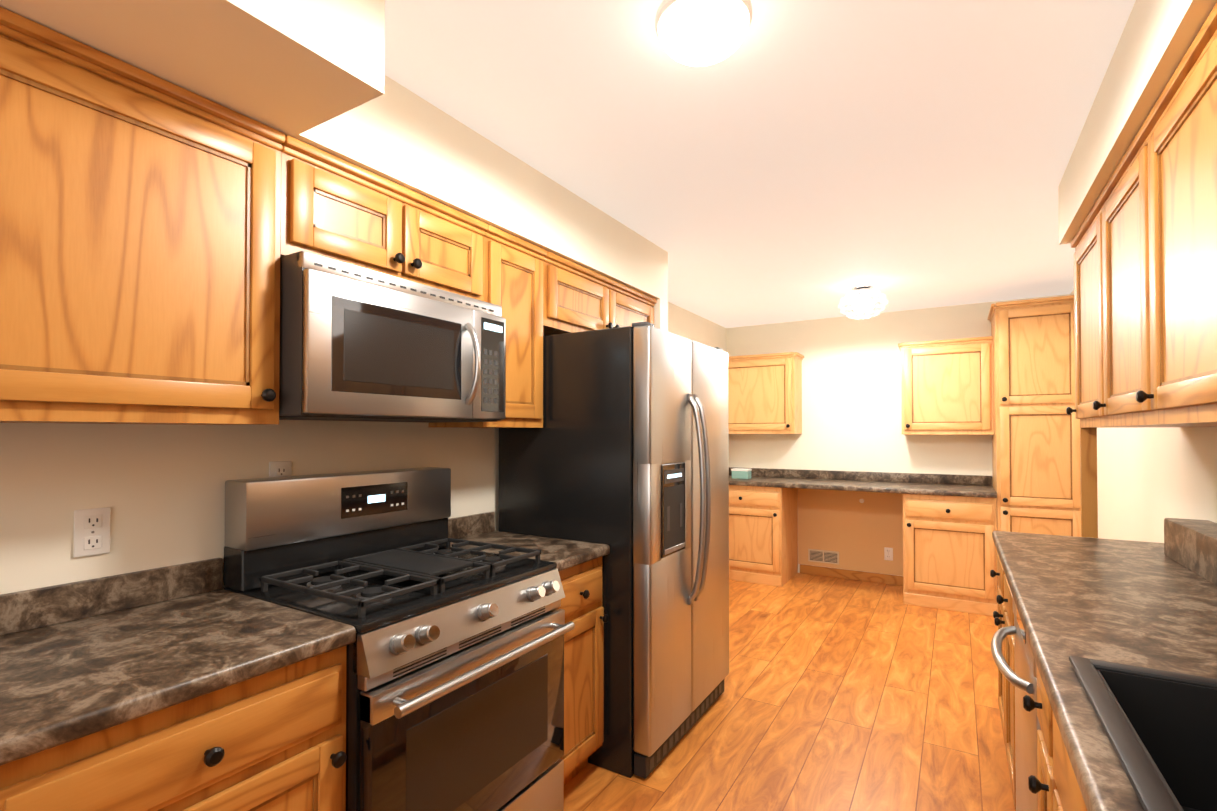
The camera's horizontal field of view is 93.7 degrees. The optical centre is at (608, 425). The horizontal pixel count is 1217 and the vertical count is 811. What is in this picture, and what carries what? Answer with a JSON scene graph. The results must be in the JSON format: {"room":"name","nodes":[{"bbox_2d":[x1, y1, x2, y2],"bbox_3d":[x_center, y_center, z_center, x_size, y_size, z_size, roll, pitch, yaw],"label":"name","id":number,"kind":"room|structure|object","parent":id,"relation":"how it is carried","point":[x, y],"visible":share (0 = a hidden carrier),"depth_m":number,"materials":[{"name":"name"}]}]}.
{"room":"kitchen","nodes":[
{"label":"kitchen","id":0,"kind":"room"},
{"bbox_2d":[0,420,498,594],"bbox_3d":[-1.453,0.151,1.535,0.415,2.460,4.945,0,-1,31],"label":"wall","id":1,"kind":"structure","parent":0,"point":[158,490],"depth_m":1.54,"materials":[{"name":"paint"}]},
{"bbox_2d":[0,7,3,78],"bbox_3d":[-1.622,-0.401,0.555,0.319,0.769,1.336,0,-1,31],"label":"upper cabinet","id":2,"kind":"object","parent":1,"relation":"attached to","point":[1,9],"depth_m":1.06,"materials":[{"name":"brown wood"}]},
{"bbox_2d":[73,507,109,557],"bbox_3d":[-1.277,0.263,1.412,0.009,0.115,0.070,0,-1,31],"label":"electrical outlet","id":3,"kind":"object","parent":1,"relation":"attached to","point":[91,531],"visible":1,"depth_m":1.41,"materials":[{"name":"white plastic"}]},
{"bbox_2d":[0,8,284,424],"bbox_3d":[-1.166,-0.392,1.303,0.319,0.769,0.668,0,-1,31],"label":"upper cabinet","id":4,"kind":"object","parent":1,"relation":"attached to","point":[140,216],"depth_m":1.23,"materials":[{"name":"brown wood"}]},
{"bbox_2d":[269,461,291,476],"bbox_3d":[-1.037,0.170,1.806,0.009,0.115,0.070,0,-1,31],"label":"electrical outlet","id":5,"kind":"object","parent":1,"relation":"attached to","point":[280,468],"visible":0.44,"depth_m":1.80,"materials":[{"name":"white plastic"}]},
{"bbox_2d":[280,135,487,300],"bbox_3d":[-0.779,-0.610,1.909,0.353,0.316,0.761,0,-1,31],"label":"upper cabinet","id":6,"kind":"object","parent":1,"relation":"attached to","point":[336,208],"visible":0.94,"depth_m":1.74,"materials":[{"name":"brown wood"}]},
{"bbox_2d":[279,251,505,422],"bbox_3d":[-0.724,-0.232,1.869,0.480,0.428,0.754,0,-1,31],"label":"over-the-range microwave","id":7,"kind":"object","parent":6,"relation":"attached to","point":[357,343],"visible":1,"depth_m":1.65,"materials":[{"name":"grey metal"}]},
{"bbox_2d":[428,225,546,427],"bbox_3d":[-0.485,-0.377,2.389,0.353,0.769,0.368,0,-1,31],"label":"upper cabinet","id":8,"kind":"object","parent":1,"relation":"attached to","point":[512,276],"visible":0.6,"depth_m":2.33,"materials":[{"name":"brown wood"}]},
{"bbox_2d":[543,251,656,335],"bbox_3d":[-0.114,-0.593,3.000,0.353,0.322,1.056,0,-1,31],"label":"upper cabinet","id":9,"kind":"object","parent":1,"relation":"attached to","point":[578,298],"visible":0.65,"depth_m":2.73,"materials":[{"name":"brown wood"}]},
{"bbox_2d":[653,248,667,330],"bbox_3d":[0.008,0.178,3.602,0.760,2.460,0.105,0,-1,31],"label":"wall","id":10,"kind":"structure","parent":0,"point":[660,307],"depth_m":3.40,"materials":[{"name":"paint"}]},
{"bbox_2d":[668,302,725,351],"bbox_3d":[0.473,0.195,4.902,0.200,2.460,2.600,0,-1,31],"label":"wall","id":11,"kind":"structure","parent":0,"point":[682,322],"depth_m":5.26,"materials":[{"name":"paint"}]},
{"bbox_2d":[384,0,1135,327],"bbox_3d":[0.451,-1.123,1.976,3.225,0.100,8.050,0,-1,31],"label":"ceiling","id":12,"kind":"structure","parent":0,"point":[792,160],"depth_m":2.05,"materials":[{"name":"paint"}]},
{"bbox_2d":[0,0,659,298],"bbox_3d":[-0.979,-0.930,1.260,0.695,0.304,4.945,0,-1,31],"label":"soffit beam","id":13,"kind":"structure","parent":12,"relation":"attached to","point":[310,72],"depth_m":1.36,"materials":[{"name":"paint"}]},
{"bbox_2d":[655,0,751,66],"bbox_3d":[0.250,-1.029,1.505,0.252,0.099,0.252,0,-1,31],"label":"flush-mount dome light","id":14,"kind":"object","parent":12,"relation":"attached to","point":[697,33],"visible":1,"depth_m":1.45,"materials":[{"name":"white glass"}]},
{"bbox_2d":[838,283,887,319],"bbox_3d":[1.893,-0.920,4.250,0.339,0.245,0.338,0,-1,31],"label":"flush-mount light","id":15,"kind":"object","parent":12,"relation":"attached to","point":[862,304],"visible":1,"depth_m":4.19,"materials":[{"name":"white glass"}]},
{"bbox_2d":[1058,0,1216,244],"bbox_3d":[0.836,-0.965,0.257,0.380,0.260,5.120,0,-1,31],"label":"soffit beam","id":16,"kind":"structure","parent":12,"relation":"attached to","point":[1157,38],"depth_m":1.55,"materials":[{"name":"paint"}]},
{"bbox_2d":[564,573,1015,810],"bbox_3d":[0.451,1.437,1.943,3.225,0.100,8.050,0,-1,31],"label":"floor","id":17,"kind":"structure","parent":0,"point":[839,694],"depth_m":2.71,"materials":[{"name":"brown wood"}]},
{"bbox_2d":[0,744,63,810],"bbox_3d":[-1.334,0.936,0.723,0.620,0.870,0.752,0,-1,31],"label":"base cabinet","id":18,"kind":"object","parent":17,"relation":"on","point":[35,782],"depth_m":0.88,"materials":[{"name":"brown wood"}]},
{"bbox_2d":[0,558,355,765],"bbox_3d":[-1.483,0.431,0.469,0.634,0.128,2.399,0,-1,31],"label":"countertop","id":19,"kind":"structure","parent":18,"relation":"on","point":[80,659],"depth_m":1.22,"materials":[{"name":"stone"}]},
{"bbox_2d":[64,646,346,810],"bbox_3d":[-1.041,0.942,1.203,0.620,0.870,0.676,0,-1,31],"label":"base cabinet","id":20,"kind":"object","parent":17,"relation":"on","point":[274,740],"depth_m":1.12,"materials":[{"name":"brown wood"}]},
{"bbox_2d":[224,467,574,810],"bbox_3d":[-0.606,0.772,1.784,0.736,1.225,0.762,0,-1,31],"label":"gas range","id":21,"kind":"object","parent":17,"relation":"on","point":[454,678],"visible":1,"depth_m":1.64,"materials":[{"name":"silver metal"}]},
{"bbox_2d":[558,557,608,785],"bbox_3d":[-0.355,0.956,2.297,0.654,0.870,0.372,0,-1,31],"label":"base cabinet","id":22,"kind":"object","parent":17,"relation":"on","point":[581,604],"visible":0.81,"depth_m":2.18,"materials":[{"name":"brown wood"}]},
{"bbox_2d":[448,511,609,570],"bbox_3d":[-0.362,0.454,2.308,0.634,0.128,0.372,0,-1,31],"label":"countertop","id":23,"kind":"structure","parent":22,"relation":"on","point":[563,554],"depth_m":2.35,"materials":[{"name":"stone"}]},
{"bbox_2d":[498,322,728,778],"bbox_3d":[0.096,0.495,2.783,0.863,1.804,0.905,0,-1,31],"label":"fridge","id":24,"kind":"object","parent":17,"relation":"on","point":[623,453],"visible":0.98,"depth_m":2.38,"materials":[{"name":"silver metal"}]},
{"bbox_2d":[729,485,797,586],"bbox_3d":[1.372,0.993,5.481,0.718,0.878,0.654,0,-1,31],"label":"base cabinet","id":25,"kind":"object","parent":17,"relation":"on","point":[763,535],"visible":0.65,"depth_m":5.19,"materials":[{"name":"brown wood"}]},
{"bbox_2d":[729,467,996,497],"bbox_3d":[2.050,0.483,5.082,2.300,0.125,0.639,0,-1,31],"label":"countertop","id":26,"kind":"structure","parent":25,"relation":"on","point":[944,484],"depth_m":4.99,"materials":[{"name":"stone"}]},
{"bbox_2d":[731,468,751,478],"bbox_3d":[1.288,0.464,5.526,0.166,0.095,0.126,0,-1,31],"label":"box","id":27,"kind":"object","parent":26,"relation":"on","point":[741,473],"visible":1,"depth_m":5.48,"materials":[{"name":"teal"}]},
{"bbox_2d":[903,494,996,615],"bbox_3d":[2.764,0.982,4.633,0.622,0.878,0.654,0,-1,31],"label":"base cabinet","id":28,"kind":"object","parent":17,"relation":"on","point":[949,555],"visible":1,"depth_m":4.38,"materials":[{"name":"brown wood"}]},
{"bbox_2d":[990,553,1015,809],"bbox_3d":[1.806,0.954,2.091,0.654,0.870,0.897,0,-1,31],"label":"base cabinet","id":29,"kind":"object","parent":17,"relation":"on","point":[1003,615],"visible":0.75,"depth_m":2.17,"materials":[{"name":"brown wood"}]},
{"bbox_2d":[991,595,1040,810],"bbox_3d":[1.390,0.947,1.464,0.673,0.868,0.592,0,-1,31],"label":"dishwasher","id":30,"kind":"object","parent":17,"relation":"on","point":[1022,679],"visible":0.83,"depth_m":1.57,"materials":[{"name":"grey"}]},
{"bbox_2d":[1027,695,1034,793],"bbox_3d":[1.185,0.940,1.039,0.620,0.870,0.336,0,-1,31],"label":"cabinet knobs","id":31,"kind":"object","parent":17,"relation":"on","point":[1030,702],"depth_m":1.18,"materials":[{"name":"black metal"}]},
{"bbox_2d":[987,295,1080,585],"bbox_3d":[3.241,0.252,4.352,0.542,2.332,0.653,0,-1,31],"label":"pantry","id":32,"kind":"object","parent":17,"relation":"on","point":[1036,461],"visible":0.71,"depth_m":4.12,"materials":[{"name":"brown wood"}]},
{"bbox_2d":[1035,664,1070,810],"bbox_3d":[1.019,0.937,0.768,0.620,0.870,0.601,0,-1,31],"label":"base cabinet","id":33,"kind":"object","parent":17,"relation":"on","point":[1054,785],"depth_m":1.15,"materials":[{"name":"brown wood"}]},
{"bbox_2d":[1071,765,1086,810],"bbox_3d":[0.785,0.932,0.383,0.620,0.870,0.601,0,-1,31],"label":"base cabinet","id":34,"kind":"object","parent":17,"relation":"on","point":[1077,801],"depth_m":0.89,"materials":[{"name":"brown wood"}]},
{"bbox_2d":[992,518,1216,810],"bbox_3d":[0.811,0.406,0.448,0.634,0.178,4.750,0,-1,31],"label":"countertop","id":35,"kind":"structure","parent":34,"relation":"on","point":[1152,605],"depth_m":1.43,"materials":[{"name":"stone"}]},
{"bbox_2d":[1069,656,1216,810],"bbox_3d":[0.877,0.563,0.640,0.453,0.237,0.858,0,-1,31],"label":"sink","id":36,"kind":"object","parent":35,"relation":"in","point":[1159,727],"visible":0.94,"depth_m":1.01,"materials":[{"name":"black metal"}]},
{"bbox_2d":[726,294,1069,575],"bbox_3d":[2.407,0.201,5.363,3.025,2.460,0.200,0,-1,31],"label":"wall","id":37,"kind":"structure","parent":0,"point":[851,397],"depth_m":5.30,"materials":[{"name":"paint"}]},
{"bbox_2d":[728,352,803,433],"bbox_3d":[1.480,-0.129,5.606,0.789,1.109,0.353,0,-1,31],"label":"upper cabinet","id":38,"kind":"object","parent":37,"relation":"attached to","point":[764,393],"visible":0.69,"depth_m":5.46,"materials":[{"name":"brown wood"}]},
{"bbox_2d":[808,549,838,564],"bbox_3d":[2.050,1.247,5.440,0.280,0.120,0.013,0,-1,31],"label":"air vent","id":39,"kind":"object","parent":37,"relation":"attached to","point":[824,556],"visible":1,"depth_m":5.44,"materials":[{"name":"white metal"}]},
{"bbox_2d":[798,488,902,575],"bbox_3d":[2.259,0.948,5.326,0.956,0.792,0.002,0,-1,31],"label":"wall panel","id":40,"kind":"object","parent":37,"relation":"attached to","point":[852,530],"depth_m":5.31,"materials":[{"name":"paint"}]},
{"bbox_2d":[800,564,902,585],"bbox_3d":[2.251,1.387,5.316,0.910,0.085,0.012,0,-1,31],"label":"baseboard","id":41,"kind":"structure","parent":37,"relation":"attached to","point":[855,575],"depth_m":5.29,"materials":[{"name":"brown wood"}]},
{"bbox_2d":[884,547,892,560],"bbox_3d":[2.529,1.158,5.151,0.070,0.115,0.009,0,-1,31],"label":"electrical outlet","id":42,"kind":"object","parent":37,"relation":"attached to","point":[888,553],"visible":1,"depth_m":5.15,"materials":[{"name":"white plastic"}]},
{"bbox_2d":[898,336,993,434],"bbox_3d":[2.819,-0.315,4.792,0.675,0.777,0.353,0,-1,31],"label":"upper cabinet","id":43,"kind":"object","parent":37,"relation":"attached to","point":[946,386],"visible":1,"depth_m":4.66,"materials":[{"name":"brown wood"}]},
{"bbox_2d":[1070,290,1216,542],"bbox_3d":[1.742,0.147,1.172,0.200,2.460,8.050,0,-1,31],"label":"wall","id":44,"kind":"structure","parent":0,"point":[1150,480],"depth_m":2.65,"materials":[{"name":"paint"}]},
{"bbox_2d":[1070,213,1093,430],"bbox_3d":[2.009,-0.402,2.135,0.334,0.812,0.640,0,-1,31],"label":"upper cabinet","id":45,"kind":"object","parent":44,"relation":"attached to","point":[1084,410],"depth_m":2.36,"materials":[{"name":"brown wood"}]},
{"bbox_2d":[1090,146,1133,430],"bbox_3d":[1.735,-0.408,1.685,0.334,0.812,0.706,0,-1,31],"label":"upper cabinet","id":46,"kind":"object","parent":44,"relation":"attached to","point":[1111,369],"depth_m":1.92,"materials":[{"name":"brown wood"}]},
{"bbox_2d":[1130,27,1205,427],"bbox_3d":[1.444,-0.414,1.207,0.334,0.812,0.706,0,-1,31],"label":"upper cabinet","id":47,"kind":"object","parent":44,"relation":"attached to","point":[1144,243],"depth_m":1.39,"materials":[{"name":"brown wood"}]},
{"bbox_2d":[1202,3,1216,426],"bbox_3d":[1.152,-0.420,0.728,0.334,0.812,0.706,0,-1,31],"label":"upper cabinet","id":48,"kind":"object","parent":44,"relation":"attached to","point":[1209,28],"depth_m":1.17,"materials":[{"name":"brown wood"}]}
]}

